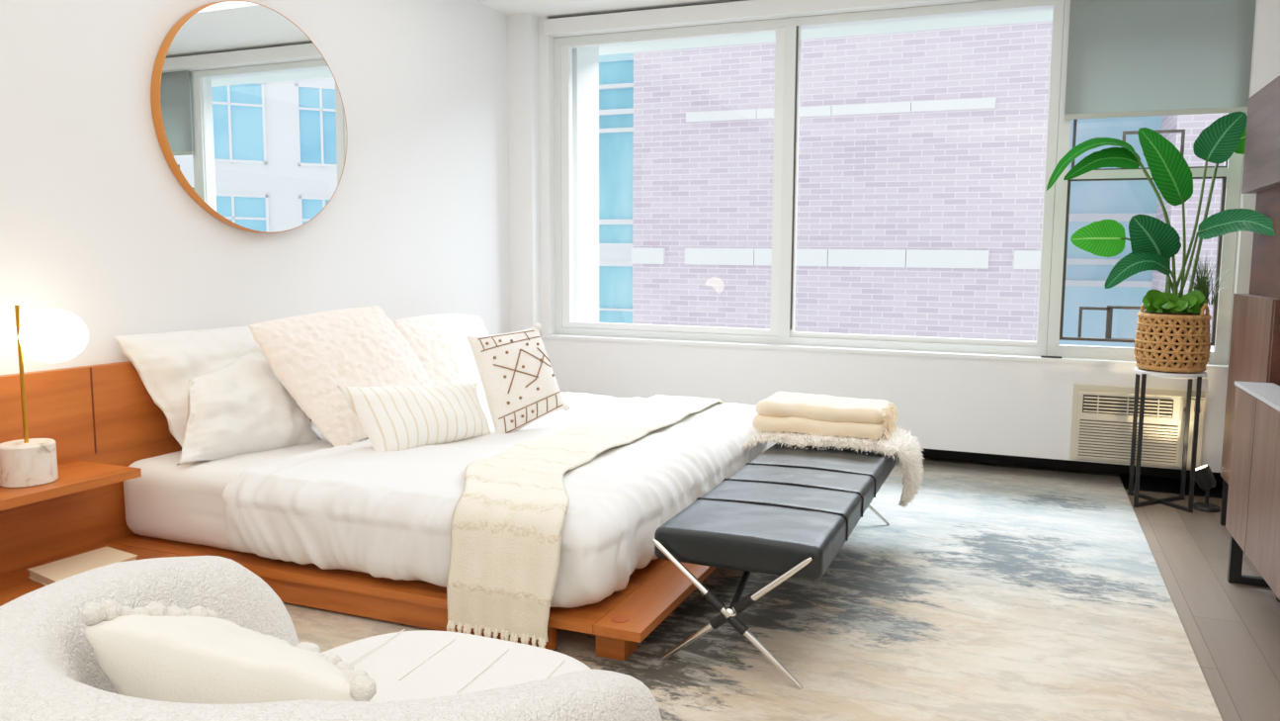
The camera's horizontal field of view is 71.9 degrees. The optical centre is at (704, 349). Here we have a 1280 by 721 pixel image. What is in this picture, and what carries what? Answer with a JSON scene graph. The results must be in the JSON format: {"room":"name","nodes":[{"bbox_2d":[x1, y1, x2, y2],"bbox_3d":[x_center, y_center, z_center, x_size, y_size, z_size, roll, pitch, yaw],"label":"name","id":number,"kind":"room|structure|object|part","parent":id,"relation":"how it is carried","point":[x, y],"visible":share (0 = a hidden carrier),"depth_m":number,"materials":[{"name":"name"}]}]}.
{"room":"bedroom","nodes":[
{"label":"bedroom","id":0,"kind":"room"},
{"bbox_2d":[0,0,511,374],"bbox_3d":[-2.543,-0.503,2.920,0.100,2.870,7.900,3,6,20],"label":"wall","id":1,"kind":"structure","parent":0,"point":[97,225],"depth_m":3.96,"materials":[{"name":"paint"}]},
{"bbox_2d":[150,0,346,232],"bbox_3d":[-2.023,-1.047,4.012,0.051,1.018,1.018,3,6,21],"label":"round mirror","id":2,"kind":"object","parent":1,"relation":"attached to","point":[249,117],"visible":1,"depth_m":3.93,"materials":[{"name":"clear mirror"}]},
{"bbox_2d":[475,0,747,18],"bbox_3d":[-0.302,-1.854,1.798,4.950,0.100,7.800,3,6,20],"label":"ceiling","id":3,"kind":"structure","parent":0,"point":[554,9],"depth_m":5.65,"materials":[{"name":"paint"}]},
{"bbox_2d":[538,0,1279,472],"bbox_3d":[0.962,-0.793,5.409,4.750,2.726,0.220,3,6,20],"label":"wall","id":4,"kind":"structure","parent":0,"point":[1023,408],"depth_m":5.29,"materials":[{"name":"paint"}]},
{"bbox_2d":[507,12,541,337],"bbox_3d":[-1.229,-1.163,6.028,0.180,2.168,0.106,3,6,20],"label":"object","id":5,"kind":"structure","parent":4,"relation":"attached to","point":[522,29],"depth_m":5.98,"materials":[{"name":"paint"}]},
{"bbox_2d":[572,46,598,322],"bbox_3d":[-0.965,-1.011,6.393,0.280,2.400,0.330,3,6,20],"label":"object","id":6,"kind":"structure","parent":4,"relation":"attached to","point":[585,60],"depth_m":6.29,"materials":[{"name":"white paint"}]},
{"bbox_2d":[544,0,994,37],"bbox_3d":[0.998,-2.070,5.212,4.365,0.098,0.124,3,6,20],"label":"roller blind","id":7,"kind":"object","parent":4,"relation":"attached to","point":[749,10],"depth_m":5.49,"materials":[{"name":"white fabric"}]},
{"bbox_2d":[553,0,1064,355],"bbox_3d":[0.496,-1.047,5.590,3.228,2.022,0.115,3,6,20],"label":"window","id":8,"kind":"structure","parent":4,"relation":"in","point":[788,31],"depth_m":5.54,"materials":[{"name":"paint"}]},
{"bbox_3d":[-0.238,-1.106,5.837,1.576,1.970,0.050,3,6,20],"label":"sash frame","id":9,"kind":"part","parent":8,"relation":"part of","materials":[{"name":"white paint"}]},
{"bbox_3d":[1.271,-1.032,5.292,1.492,1.970,0.040,3,6,20],"label":"sash frame","id":10,"kind":"part","parent":8,"relation":"part of","materials":[{"name":"white paint"}]},
{"bbox_2d":[598,9,1052,55],"bbox_3d":[1.337,-2.184,5.592,4.800,0.150,0.640,3,6,20],"label":"trim","id":11,"kind":"structure","parent":4,"relation":"attached to","point":[1037,16],"depth_m":5.94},
{"bbox_2d":[541,334,1228,370],"bbox_3d":[0.888,-0.001,5.460,4.250,0.022,0.142,3,6,20],"label":"trim","id":12,"kind":"structure","parent":4,"relation":"attached to","point":[1221,367],"depth_m":5.37,"materials":[{"name":"white paint"}]},
{"bbox_2d":[1040,354,1061,357],"bbox_3d":[1.988,0.040,5.035,0.110,0.008,0.045,3,6,20],"label":"plate","id":13,"kind":"object","parent":12,"relation":"on","point":[1042,356],"visible":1,"depth_m":5.02,"materials":[{"name":"silver metal"}]},
{"bbox_2d":[918,447,1223,482],"bbox_3d":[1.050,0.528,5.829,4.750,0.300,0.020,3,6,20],"label":"baseboard","id":14,"kind":"structure","parent":4,"relation":"attached to","point":[927,453],"depth_m":5.43,"materials":[{"name":"black paint"}]},
{"bbox_2d":[1069,383,1206,468],"bbox_3d":[2.401,0.418,4.893,0.660,0.427,0.176,3,6,20],"label":"air conditioner","id":15,"kind":"object","parent":4,"relation":"attached to","point":[1101,415],"visible":0.84,"depth_m":4.84,"materials":[{"name":"beige plastic"}]},
{"bbox_2d":[1082,394,1173,418],"bbox_3d":[2.325,0.309,4.831,0.450,0.100,0.012,3,6,20],"label":"vent","id":16,"kind":"object","parent":15,"relation":"attached to","point":[1093,405],"depth_m":4.84,"materials":[{"name":"beige plastic"}]},
{"bbox_3d":[2.620,0.326,4.729,0.105,0.115,0.005,3,6,20],"label":"control panel","id":17,"kind":"part","parent":15,"relation":"part of","materials":[{"name":"beige plastic"}]},
{"bbox_2d":[1045,0,1246,364],"bbox_3d":[2.444,-0.951,4.883,0.918,2.022,0.110,3,6,20],"label":"window","id":18,"kind":"structure","parent":4,"relation":"in","point":[1230,174],"depth_m":4.94,"materials":[{"name":"paint"}]},
{"bbox_3d":[2.248,-0.150,5.056,0.177,0.193,0.014,3,6,20],"label":"vent frame","id":19,"kind":"part","parent":18,"relation":"part of","materials":[{"name":"black metal"}]},
{"bbox_3d":[2.407,-0.148,4.998,0.225,0.200,0.014,3,6,20],"label":"vent frame","id":20,"kind":"part","parent":18,"relation":"part of","materials":[{"name":"black metal"}]},
{"bbox_3d":[2.436,-0.500,4.918,0.790,0.920,0.035,3,6,20],"label":"sash","id":21,"kind":"part","parent":18,"relation":"part of","materials":[{"name":"grey metal"}]},
{"bbox_3d":[2.458,-1.449,4.815,0.785,0.925,0.035,3,6,20],"label":"sash","id":22,"kind":"part","parent":18,"relation":"part of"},
{"bbox_3d":[2.485,-1.093,4.875,0.309,0.241,0.014,3,6,20],"label":"vent frame","id":23,"kind":"part","parent":18,"relation":"part of","materials":[{"name":"grey metal"}]},
{"bbox_2d":[1064,0,1256,119],"bbox_3d":[2.451,-1.607,4.724,0.924,0.688,0.016,3,6,20],"label":"roller shade","id":24,"kind":"object","parent":18,"relation":"attached to","point":[1127,58],"visible":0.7,"depth_m":4.73,"materials":[{"name":"white fabric"}]},
{"bbox_2d":[1118,473,1223,498],"bbox_3d":[2.821,0.784,4.986,0.825,0.004,0.380,3,6,20],"label":"trim","id":25,"kind":"structure","parent":4,"relation":"attached to","point":[1147,483],"depth_m":5.02,"materials":[{"name":"black paint"}]},
{"bbox_2d":[922,457,1279,720],"bbox_3d":[-0.301,1.091,2.197,4.950,0.100,8.000,3,6,20],"label":"floor","id":26,"kind":"structure","parent":0,"point":[1232,630],"depth_m":3.27,"materials":[{"name":"grey wood"}]},
{"bbox_2d":[0,360,716,660],"bbox_3d":[-1.082,0.476,3.522,2.318,0.832,3.350,3,6,20],"label":"platform bed","id":27,"kind":"object","parent":26,"relation":"on","point":[102,419],"visible":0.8,"depth_m":3.14,"materials":[{"name":"brown wood"}]},
{"bbox_2d":[0,305,88,488],"bbox_3d":[-2.268,0.148,2.987,0.200,0.602,0.336,3,6,20],"label":"table lamp","id":28,"kind":"object","parent":27,"relation":"on","point":[47,335],"visible":1,"depth_m":2.95,"materials":[{"name":"white stone"}]},
{"bbox_3d":[-2.289,0.086,2.951,0.013,0.472,0.013,3,6,20],"label":"rod","id":29,"kind":"part","parent":28,"relation":"part of","materials":[{"name":"gold metal"}]},
{"bbox_3d":[-2.244,-0.049,3.027,0.200,0.186,0.208,3,6,20],"label":"lamp shade","id":30,"kind":"part","parent":28,"relation":"part of","materials":[{"name":"white glass"}]},
{"bbox_3d":[-2.507,0.635,2.862,0.012,0.320,1.105,3,6,20],"label":"panel","id":31,"kind":"part","parent":27,"relation":"part of","materials":[{"name":"brown wood"}]},
{"bbox_2d":[0,460,141,510],"bbox_3d":[-2.376,0.488,2.767,0.310,0.031,1.045,3,6,20],"label":"shelf","id":32,"kind":"object","parent":27,"relation":"attached to","point":[73,475],"depth_m":3.04,"materials":[{"name":"brown wood"}]},
{"bbox_2d":[27,546,137,585],"bbox_3d":[-2.172,0.761,3.076,0.228,0.032,0.312,3,6,20],"label":"book","id":33,"kind":"object","parent":27,"relation":"on","point":[50,572],"visible":0.69,"depth_m":3.06,"materials":[{"name":"beige paper"}]},
{"bbox_3d":[-2.154,0.425,3.892,0.048,0.832,3.310,3,6,20],"label":"headboard","id":34,"kind":"part","parent":27,"relation":"part of","materials":[{"name":"brown wood"}]},
{"bbox_2d":[123,401,488,581],"bbox_3d":[-1.019,0.538,4.027,1.997,0.311,2.012,3,6,20],"label":"sheet","id":35,"kind":"object","parent":27,"relation":"on","point":[184,502],"visible":0.09,"depth_m":3.35,"materials":[{"name":"white fabric"}]},
{"bbox_2d":[113,325,290,447],"bbox_3d":[-2.051,0.169,3.747,0.307,0.523,0.732,3,6,20],"label":"bed pillow","id":36,"kind":"object","parent":35,"relation":"on","point":[165,363],"visible":0.39,"depth_m":3.53,"materials":[{"name":"white fabric"}]},
{"bbox_2d":[176,345,322,465],"bbox_3d":[-1.913,0.231,3.611,0.345,0.458,0.632,3,6,20],"label":"bed pillow","id":37,"kind":"object","parent":35,"relation":"on","point":[240,406],"visible":0.94,"depth_m":3.53,"materials":[{"name":"white fabric"}]},
{"bbox_2d":[248,305,431,445],"bbox_3d":[-1.562,0.108,3.912,0.334,0.581,0.857,3,6,24],"label":"cushion","id":38,"kind":"object","parent":35,"relation":"on","point":[311,355],"visible":0.84,"depth_m":3.73,"materials":[{"name":"beige fabric"}]},
{"bbox_2d":[394,313,488,403],"bbox_3d":[-1.402,0.101,4.869,0.348,0.588,0.911,3,6,20],"label":"cushion","id":39,"kind":"object","parent":35,"relation":"on","point":[440,343],"visible":0.4,"depth_m":4.74,"materials":[{"name":"white fabric"}]},
{"bbox_3d":[-1.391,0.859,3.122,1.950,0.095,0.030,3,6,20],"label":"rail","id":40,"kind":"part","parent":27,"relation":"part of","materials":[{"name":"brown wood"}]},
{"bbox_2d":[221,391,776,607],"bbox_3d":[-0.653,0.530,3.966,1.571,0.345,2.295,3,6,20],"label":"duvet","id":41,"kind":"object","parent":27,"relation":"on","point":[354,506],"visible":0.59,"depth_m":3.07,"materials":[{"name":"white fabric"}]},
{"bbox_2d":[337,383,491,451],"bbox_3d":[-1.214,0.273,3.740,0.244,0.294,0.634,6,8,43],"label":"lumbar pillow","id":42,"kind":"object","parent":41,"relation":"on","point":[396,417],"visible":0.96,"depth_m":3.64,"materials":[{"name":"fabric"}]},
{"bbox_2d":[466,322,570,432],"bbox_3d":[-0.846,0.142,4.053,0.236,0.521,0.420,6,8,41],"label":"pillow","id":43,"kind":"object","parent":41,"relation":"on","point":[520,384],"visible":0.99,"depth_m":3.96,"materials":[{"name":"white fabric"}]},
{"bbox_2d":[446,394,724,648],"bbox_3d":[-0.422,0.598,3.874,0.585,0.507,2.426,2,6,14],"label":"throw blanket","id":44,"kind":"object","parent":41,"relation":"on","point":[509,514],"visible":0.88,"depth_m":2.77,"materials":[{"name":"beige fabric"}]},
{"bbox_3d":[-0.278,0.911,2.807,0.100,0.108,0.100,3,6,20],"label":"leg","id":45,"kind":"part","parent":27,"relation":"part of","materials":[{"name":"brown wood"}]},
{"bbox_2d":[282,459,1222,720],"bbox_3d":[0.055,0.927,3.270,3.170,0.011,5.280,3,6,20],"label":"area rug","id":46,"kind":"object","parent":26,"relation":"on","point":[998,593],"visible":0.44,"depth_m":3.03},
{"bbox_2d":[0,555,661,720],"bbox_3d":[-0.596,0.729,1.432,1.021,0.748,1.033,3,6,20],"label":"armchair","id":47,"kind":"object","parent":46,"relation":"on","point":[49,670],"visible":0.8,"depth_m":1.31,"materials":[{"name":"beige fabric"}]},
{"bbox_2d":[80,599,376,703],"bbox_3d":[-0.684,0.488,1.400,0.414,0.282,0.302,1,6,0],"label":"pillow","id":48,"kind":"object","parent":47,"relation":"on","point":[153,650],"visible":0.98,"depth_m":1.26,"materials":[{"name":"white fabric"}]},
{"bbox_2d":[321,629,591,700],"bbox_3d":[-0.572,0.751,1.495,0.714,0.235,0.887,3,6,20],"label":"seat cushion","id":49,"kind":"object","parent":47,"relation":"on","point":[422,663],"depth_m":1.74,"materials":[{"name":"beige fabric"}]},
{"bbox_2d":[652,441,899,688],"bbox_3d":[0.380,0.691,3.450,0.545,0.434,1.771,3,6,20],"label":"leather bench","id":50,"kind":"object","parent":46,"relation":"on","point":[787,512],"visible":0.89,"depth_m":2.82,"materials":[{"name":"black leather"}]},
{"bbox_3d":[0.065,0.789,2.645,0.485,0.399,0.024,3,6,20],"label":"leg","id":51,"kind":"part","parent":50,"relation":"part of","materials":[{"name":"silver metal"}]},
{"bbox_3d":[0.087,0.788,2.651,0.481,0.399,0.024,3,6,20],"label":"leg","id":52,"kind":"part","parent":50,"relation":"part of","materials":[{"name":"silver metal"}]},
{"bbox_2d":[742,426,924,508],"bbox_3d":[0.609,0.508,4.055,0.806,0.352,0.522,3,6,20],"label":"fur throw","id":53,"kind":"object","parent":50,"relation":"on","point":[905,446],"visible":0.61,"depth_m":3.86,"materials":[{"name":"white fur"}]},
{"bbox_2d":[752,391,898,439],"bbox_3d":[0.562,0.304,4.072,0.623,0.172,0.372,3,6,20],"label":"folded blanket","id":54,"kind":"object","parent":53,"relation":"on","point":[781,411],"visible":0.98,"depth_m":3.93,"materials":[{"name":"beige fabric"}]},
{"bbox_3d":[0.661,0.628,4.257,0.485,0.399,0.024,3,6,20],"label":"leg","id":55,"kind":"part","parent":50,"relation":"part of","materials":[{"name":"silver metal"}]},
{"bbox_2d":[1128,366,1207,511],"bbox_3d":[2.435,0.460,4.640,0.340,0.712,0.340,3,6,20],"label":"plant stand","id":56,"kind":"object","parent":26,"relation":"on","point":[1199,376],"visible":0.81,"depth_m":4.58,"materials":[{"name":"black metal"}]},
{"bbox_3d":[2.352,0.448,4.807,0.020,0.700,0.020,3,6,20],"label":"leg","id":57,"kind":"part","parent":56,"relation":"part of","materials":[{"name":"black metal"}]},
{"bbox_3d":[2.263,0.472,4.567,0.020,0.700,0.020,3,6,20],"label":"leg","id":58,"kind":"part","parent":56,"relation":"part of","materials":[{"name":"black metal"}]},
{"bbox_2d":[1046,111,1275,373],"bbox_3d":[2.420,-0.532,4.383,0.795,1.314,1.112,-4,7,-37],"label":"potted plant","id":59,"kind":"object","parent":56,"relation":"on","point":[1172,335],"visible":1,"depth_m":4.46,"materials":[{"name":"green plant"}]},
{"bbox_3d":[2.294,-0.362,4.572,0.266,0.441,0.050,2,6,17],"label":"stem","id":60,"kind":"part","parent":59,"relation":"part of","materials":[{"name":"green plant"}]},
{"bbox_3d":[2.323,-0.583,4.584,0.220,0.878,0.040,2,6,11],"label":"stem","id":61,"kind":"part","parent":59,"relation":"part of","materials":[{"name":"green plant"}]},
{"bbox_3d":[2.344,-0.557,4.562,0.240,0.833,0.098,3,6,20],"label":"stem","id":62,"kind":"part","parent":59,"relation":"part of","materials":[{"name":"green plant"}]},
{"bbox_3d":[2.411,-0.307,4.542,0.185,0.345,0.030,-1,6,-16],"label":"stem","id":63,"kind":"part","parent":59,"relation":"part of","materials":[{"name":"green plant"}]},
{"bbox_3d":[2.398,-0.279,4.534,0.081,0.290,0.142,3,6,20],"label":"stem","id":64,"kind":"part","parent":59,"relation":"part of","materials":[{"name":"green plant"}]},
{"bbox_2d":[1133,310,1211,373],"bbox_3d":[2.441,-0.045,4.587,0.353,0.305,0.353,3,6,20],"label":"basket","id":65,"kind":"object","parent":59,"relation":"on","point":[1165,341],"depth_m":4.46,"materials":[{"name":"brown wicker"}]},
{"bbox_3d":[2.465,-0.462,4.535,0.100,0.652,0.036,-5,8,-44],"label":"stem","id":66,"kind":"part","parent":59,"relation":"part of","materials":[{"name":"green plant"}]},
{"bbox_3d":[2.473,-0.558,4.524,0.172,0.847,0.021,2,6,15],"label":"stem","id":67,"kind":"part","parent":59,"relation":"part of","materials":[{"name":"green plant"}]},
{"bbox_3d":[2.470,-0.369,4.491,0.031,0.479,0.244,0,6,-7],"label":"stem","id":68,"kind":"part","parent":59,"relation":"part of","materials":[{"name":"green plant"}]},
{"bbox_3d":[2.573,-0.598,4.521,0.217,0.926,0.030,-1,6,-15],"label":"stem","id":69,"kind":"part","parent":59,"relation":"part of","materials":[{"name":"green plant"}]},
{"bbox_3d":[2.532,-0.195,4.446,0.080,0.085,0.018,-4,7,-35],"label":"handle","id":70,"kind":"part","parent":59,"relation":"part of","materials":[{"name":"brown wicker"}]},
{"bbox_3d":[2.588,0.460,4.721,0.020,0.700,0.020,3,6,20],"label":"leg","id":71,"kind":"part","parent":56,"relation":"part of","materials":[{"name":"black metal"}]},
{"bbox_3d":[2.500,0.483,4.481,0.020,0.700,0.020,3,6,20],"label":"leg","id":72,"kind":"part","parent":56,"relation":"part of","materials":[{"name":"black metal"}]},
{"bbox_2d":[1193,464,1220,511],"bbox_3d":[2.606,0.712,4.568,0.148,0.229,0.132,3,6,20],"label":"uplight","id":73,"kind":"object","parent":26,"relation":"on","point":[1205,478],"visible":0.92,"depth_m":4.54,"materials":[{"name":"black metal"}]},
{"bbox_3d":[2.614,0.757,4.567,0.017,0.100,0.018,3,6,20],"label":"post","id":74,"kind":"part","parent":73,"relation":"part of","materials":[{"name":"black metal"}]},
{"bbox_2d":[1220,75,1279,601],"bbox_3d":[2.483,-0.084,3.451,0.430,2.040,1.520,3,6,20],"label":"wall unit","id":75,"kind":"object","parent":26,"relation":"on","point":[1254,348],"visible":0.64,"depth_m":3.87,"materials":[{"name":"brown wood"}]},
{"bbox_3d":[2.544,0.737,4.292,0.025,0.235,0.024,3,6,20],"label":"leg","id":76,"kind":"part","parent":75,"relation":"part of","materials":[{"name":"black metal"}]},
{"bbox_3d":[2.424,0.207,3.930,0.018,0.892,0.720,3,6,20],"label":"door","id":77,"kind":"part","parent":75,"relation":"part of","materials":[{"name":"brown wood"}]},
{"bbox_3d":[2.298,-0.889,3.439,0.018,0.440,1.520,3,6,20],"label":"door","id":78,"kind":"part","parent":75,"relation":"part of","materials":[{"name":"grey wood"}]},
{"bbox_2d":[1225,380,1279,599],"bbox_3d":[1.989,0.625,2.547,0.474,0.806,1.919,3,6,20],"label":"credenza","id":79,"kind":"object","parent":26,"relation":"on","point":[1252,521],"visible":1,"depth_m":3.14,"materials":[{"name":"brown wood"}]},
{"bbox_3d":[2.051,0.443,3.348,0.018,0.575,0.332,3,6,20],"label":"door","id":80,"kind":"part","parent":79,"relation":"part of","materials":[{"name":"brown wood"}]},
{"bbox_3d":[1.899,0.483,2.937,0.018,0.575,0.532,3,6,20],"label":"door","id":81,"kind":"part","parent":79,"relation":"part of","materials":[{"name":"brown wood"}]},
{"label":"outside","id":82,"kind":"structure","parent":0,"visible":0},
{"bbox_2d":[1151,113,1227,349],"bbox_3d":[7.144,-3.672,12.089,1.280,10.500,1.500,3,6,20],"label":"brick building","id":83,"kind":"structure","parent":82,"point":[1193,125],"depth_m":11.70,"materials":[{"name":"brick"}]},
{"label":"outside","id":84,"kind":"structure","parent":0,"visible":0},
{"bbox_2d":[631,20,1052,355],"bbox_3d":[2.158,-3.913,13.869,6.520,10.500,1.570,3,6,20],"label":"brick building","id":85,"kind":"structure","parent":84,"point":[922,153],"depth_m":13.18,"materials":[{"name":"brick"}]},
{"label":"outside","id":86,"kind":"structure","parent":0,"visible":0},
{"bbox_2d":[598,52,633,323],"bbox_3d":[-1.071,-5.616,17.820,10.000,14.000,1.100,3,6,20],"label":"glass tower","id":87,"kind":"structure","parent":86,"point":[616,71],"depth_m":17.82,"materials":[{"name":"glass"}]},
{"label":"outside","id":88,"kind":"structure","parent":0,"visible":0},
{"bbox_2d":[1059,115,1162,346],"bbox_3d":[7.752,-5.183,14.605,4.200,14.000,1.100,3,6,20],"label":"glass tower","id":89,"kind":"structure","parent":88,"point":[1086,273],"depth_m":14.82,"materials":[{"name":"glass"}]}
]}

